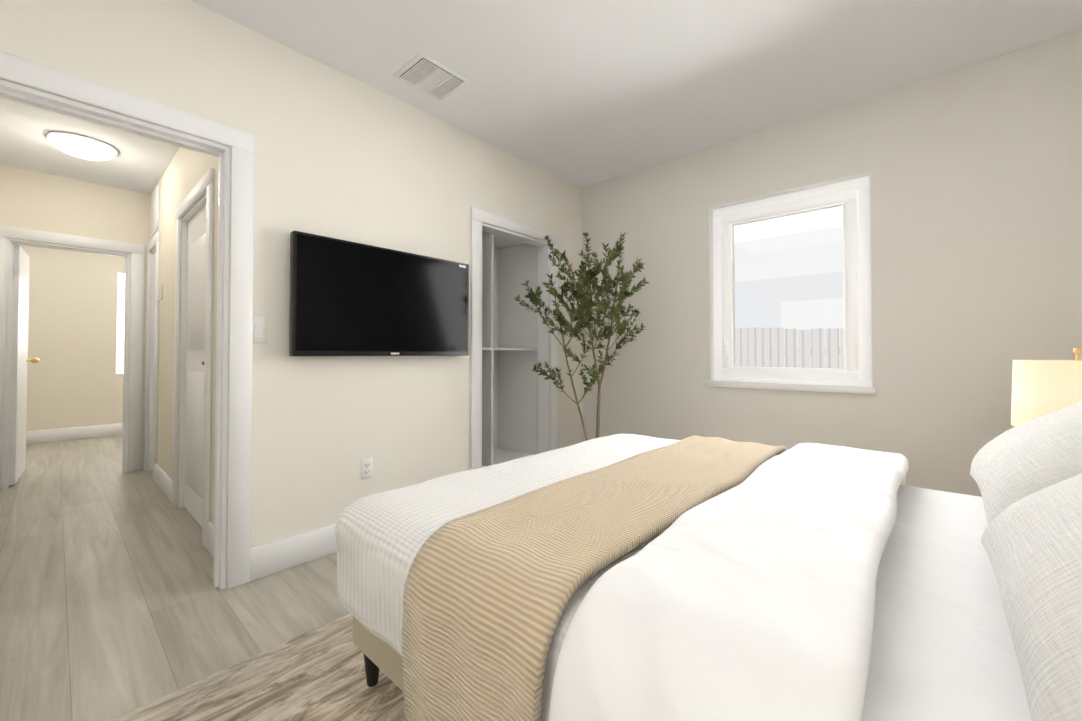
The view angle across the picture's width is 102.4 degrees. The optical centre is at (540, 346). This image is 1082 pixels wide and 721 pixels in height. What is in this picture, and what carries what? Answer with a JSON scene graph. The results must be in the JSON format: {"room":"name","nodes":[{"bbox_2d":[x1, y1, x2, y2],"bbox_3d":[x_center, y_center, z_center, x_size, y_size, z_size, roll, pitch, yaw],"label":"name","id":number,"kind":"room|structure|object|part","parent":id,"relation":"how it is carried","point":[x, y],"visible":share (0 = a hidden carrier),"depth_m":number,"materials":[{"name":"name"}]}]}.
{"room":"bedroom","nodes":[
{"label":"bedroom","id":0,"kind":"room"},
{"bbox_2d":[17,244,124,430],"bbox_3d":[-5.852,-0.154,5.423,0.100,2.600,3.200,-1,-1,42],"label":"wall","id":1,"kind":"structure","parent":0,"point":[74,379],"depth_m":5.39,"materials":[{"name":"paint"}]},
{"bbox_2d":[26,423,122,443],"bbox_3d":[-5.807,1.070,5.364,0.019,0.150,3.000,-1,-1,42],"label":"baseboard","id":2,"kind":"structure","parent":1,"relation":"attached to","point":[50,435],"depth_m":5.38,"materials":[{"name":"white wood"}]},
{"bbox_2d":[116,273,124,373],"bbox_3d":[-5.361,-0.309,6.027,0.010,1.330,0.750,-1,-1,42],"label":"window","id":3,"kind":"structure","parent":1,"relation":"in","point":[120,324],"depth_m":5.78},
{"bbox_2d":[0,164,150,471],"bbox_3d":[-3.959,-0.181,3.730,0.100,2.600,3.200,-1,-1,42],"label":"wall","id":4,"kind":"structure","parent":0,"point":[34,200],"depth_m":3.69,"materials":[{"name":"paint"}]},
{"bbox_2d":[9,244,39,484],"bbox_3d":[-4.474,0.142,3.731,0.675,1.935,0.190,-1,-1,45],"label":"door","id":5,"kind":"structure","parent":4,"relation":"in","point":[20,360],"depth_m":3.58,"materials":[{"name":"white wood"}]},
{"bbox_2d":[0,184,159,490],"bbox_3d":[-3.732,-0.133,3.560,0.706,2.500,1.030,-1,-1,42],"label":"door frame","id":6,"kind":"structure","parent":4,"relation":"attached to","point":[132,254],"depth_m":3.90,"materials":[{"name":"white wood"}]},
{"bbox_2d":[0,97,178,194],"bbox_3d":[-2.919,-1.466,2.753,2.980,0.060,1.180,-1,-1,42],"label":"ceiling","id":7,"kind":"structure","parent":0,"point":[138,163],"depth_m":3.18,"materials":[{"name":"paint"}]},
{"bbox_2d":[45,131,118,160],"bbox_3d":[-3.227,-1.388,3.067,0.360,0.084,0.360,-1,-1,42],"label":"hall light","id":8,"kind":"object","parent":7,"relation":"attached to","point":[81,146],"visible":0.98,"depth_m":2.99,"materials":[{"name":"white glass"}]},
{"bbox_2d":[0,435,348,720],"bbox_3d":[-2.004,1.149,3.067,9.170,0.080,4.950,-1,-1,42],"label":"floor","id":9,"kind":"structure","parent":0,"point":[114,602],"depth_m":1.89,"materials":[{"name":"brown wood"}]},
{"bbox_2d":[109,613,404,720],"bbox_3d":[0.315,1.073,1.161,2.430,0.011,2.800,-1,-1,42],"label":"rug","id":10,"kind":"object","parent":9,"relation":"on","point":[317,674],"depth_m":1.35,"materials":[{"name":"beige fabric"}]},
{"bbox_2d":[335,402,1081,720],"bbox_3d":[0.712,0.484,1.255,2.231,1.168,1.842,-1,-1,42],"label":"bed","id":11,"kind":"object","parent":10,"relation":"on","point":[625,577],"visible":1,"depth_m":0.83,"materials":[{"name":"beige fabric"}]},
{"bbox_2d":[335,434,777,720],"bbox_3d":[0.327,0.662,1.598,1.198,0.394,1.704,-1,-1,42],"label":"quilt","id":12,"kind":"object","parent":11,"relation":"on","point":[381,537],"depth_m":1.17,"materials":[{"name":"white fabric"}]},
{"bbox_2d":[402,435,787,720],"bbox_3d":[0.426,0.722,1.507,0.420,0.584,1.775,-1,-1,42],"label":"throw","id":13,"kind":"object","parent":11,"relation":"on","point":[492,597],"depth_m":0.93,"materials":[{"name":"beige fabric"}]},
{"bbox_3d":[0.703,0.625,1.263,2.064,0.248,1.526,-1,-1,42],"label":"mattress","id":14,"kind":"part","parent":11,"relation":"part of","materials":[{"name":"white fabric"}]},
{"bbox_3d":[2.016,0.779,1.552,0.450,0.588,0.475,-1,-1,42],"label":"nightstand","id":15,"kind":"object","parent":10,"relation":"on","visible":0},
{"bbox_2d":[1011,348,1081,425],"bbox_3d":[1.980,0.244,1.603,0.340,0.480,0.340,-1,-1,42],"label":"lamp","id":16,"kind":"object","parent":15,"relation":"on","point":[1041,387],"visible":0.44,"depth_m":1.58,"materials":[{"name":"white fabric"}]},
{"bbox_2d":[482,232,537,466],"bbox_3d":[-0.570,0.082,3.559,0.506,2.069,1.088,-1,-1,42],"label":"closet","id":17,"kind":"object","parent":9,"relation":"on","point":[509,377],"visible":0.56,"depth_m":3.90,"materials":[{"name":"white wood"}]},
{"bbox_2d":[514,232,648,440],"bbox_3d":[0.383,0.135,3.136,0.861,1.949,1.043,-1,-1,42],"label":"tree","id":18,"kind":"object","parent":9,"relation":"on","point":[587,303],"visible":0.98,"depth_m":3.06,"materials":[{"name":"green plant"}]},
{"bbox_2d":[148,147,217,523],"bbox_3d":[-2.559,-0.190,3.135,2.980,2.600,0.100,-1,-1,42],"label":"wall","id":19,"kind":"structure","parent":0,"point":[186,170],"depth_m":3.25,"materials":[{"name":"paint"}]},
{"bbox_2d":[158,285,162,299],"bbox_3d":[-3.099,-0.444,3.541,0.080,0.120,0.020,-1,-1,42],"label":"thermostat","id":20,"kind":"object","parent":19,"relation":"attached to","point":[160,292],"visible":0.98,"depth_m":3.52,"materials":[{"name":"white plastic"}]},
{"bbox_2d":[154,463,171,503],"bbox_3d":[-2.885,1.038,3.329,0.840,0.150,0.016,-1,-1,42],"label":"baseboard","id":21,"kind":"structure","parent":19,"relation":"attached to","point":[162,480],"depth_m":3.30,"materials":[{"name":"white wood"}]},
{"bbox_2d":[172,168,213,548],"bbox_3d":[-2.160,0.062,2.760,1.020,2.085,0.120,-1,-1,42],"label":"door frame","id":22,"kind":"structure","parent":19,"relation":"attached to","point":[205,186],"depth_m":2.96,"materials":[{"name":"white wood"}]},
{"bbox_2d":[184,204,205,526],"bbox_3d":[-2.164,0.110,2.755,0.810,1.972,0.063,-1,-1,42],"label":"hall door","id":23,"kind":"structure","parent":19,"relation":"in","point":[194,386],"depth_m":2.79,"materials":[{"name":"white wood"}]},
{"bbox_2d":[207,521,213,557],"bbox_3d":[-1.657,1.021,2.230,0.415,0.150,0.016,-1,-1,42],"label":"baseboard","id":24,"kind":"structure","parent":19,"relation":"attached to","point":[210,526],"depth_m":2.31,"materials":[{"name":"white wood"}]},
{"bbox_2d":[0,0,582,547],"bbox_3d":[-1.037,-0.200,2.511,0.120,2.600,4.120,-1,-1,42],"label":"wall","id":25,"kind":"structure","parent":0,"point":[340,156],"depth_m":2.29,"materials":[{"name":"beige paint"}]},
{"bbox_2d":[0,51,254,589],"bbox_3d":[-1.754,0.037,1.706,0.160,2.100,1.030,-1,-1,42],"label":"door frame","id":26,"kind":"structure","parent":25,"relation":"attached to","point":[233,402],"depth_m":1.98,"materials":[{"name":"white wood"}]},
{"bbox_2d":[252,316,265,342],"bbox_3d":[-1.344,-0.082,2.066,0.014,0.125,0.070,-1,-1,42],"label":"switch plate","id":27,"kind":"object","parent":25,"relation":"attached to","point":[259,329],"visible":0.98,"depth_m":2.07,"materials":[{"name":"white plastic"}]},
{"bbox_2d":[250,524,336,580],"bbox_3d":[-0.923,1.025,2.518,0.016,0.150,1.310,-1,-1,42],"label":"baseboard","id":28,"kind":"structure","parent":25,"relation":"attached to","point":[270,558],"depth_m":2.15,"materials":[{"name":"white wood"}]},
{"bbox_2d":[361,457,372,479],"bbox_3d":[-0.984,0.686,2.460,0.008,0.115,0.070,-1,-1,42],"label":"electrical outlet plate","id":29,"kind":"object","parent":25,"relation":"attached to","point":[366,468],"visible":1,"depth_m":2.46,"materials":[{"name":"white plastic"}]},
{"bbox_2d":[289,231,468,355],"bbox_3d":[-0.873,-0.255,2.540,0.087,0.614,1.080,-1,-1,42],"label":"tv","id":30,"kind":"object","parent":25,"relation":"attached to","point":[348,298],"visible":0.98,"depth_m":2.41,"materials":[{"name":"black plastic"}]},
{"bbox_2d":[470,206,557,469],"bbox_3d":[-0.216,0.069,3.410,0.140,2.090,0.940,-1,-1,42],"label":"door frame","id":31,"kind":"structure","parent":25,"relation":"attached to","point":[482,220],"depth_m":3.45,"materials":[{"name":"white wood"}]},
{"bbox_2d":[191,0,1081,186],"bbox_3d":[0.304,-1.567,1.467,3.540,0.100,4.320,-1,-1,42],"label":"ceiling","id":32,"kind":"structure","parent":0,"point":[582,93],"depth_m":2.24,"materials":[{"name":"paint"}]},
{"bbox_2d":[393,52,469,100],"bbox_3d":[-0.608,-1.495,2.427,0.280,0.012,0.315,-1,-1,42],"label":"ceiling vent","id":33,"kind":"object","parent":32,"relation":"in","point":[423,72],"visible":1,"depth_m":2.41,"materials":[{"name":"white metal"}]},
{"bbox_2d":[582,30,1081,496],"bbox_3d":[1.677,-0.193,2.981,3.540,2.600,0.200,-1,-1,42],"label":"wall","id":34,"kind":"structure","parent":0,"point":[975,170],"depth_m":2.47,"materials":[{"name":"beige paint"}]},
{"bbox_2d":[705,172,874,393],"bbox_3d":[1.661,-0.378,2.979,1.002,1.330,0.230,-1,-1,42],"label":"window","id":35,"kind":"structure","parent":34,"relation":"in","point":[851,195],"depth_m":2.86,"materials":[{"name":"white"}]},
{"label":"outside","id":36,"kind":"structure","parent":0,"visible":0},
{"bbox_2d":[734,206,843,367],"bbox_3d":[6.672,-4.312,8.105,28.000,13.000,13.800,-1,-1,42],"label":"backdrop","id":37,"kind":"structure","parent":36,"point":[803,299],"depth_m":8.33,"materials":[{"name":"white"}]},
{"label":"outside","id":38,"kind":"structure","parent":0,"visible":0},
{"bbox_2d":[735,327,859,381],"bbox_3d":[4.294,0.421,4.568,13.071,1.424,0.070,-1,-1,42],"label":"fence","id":39,"kind":"object","parent":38,"point":[771,335],"depth_m":5.54,"materials":[{"name":"white wood"}]}
]}

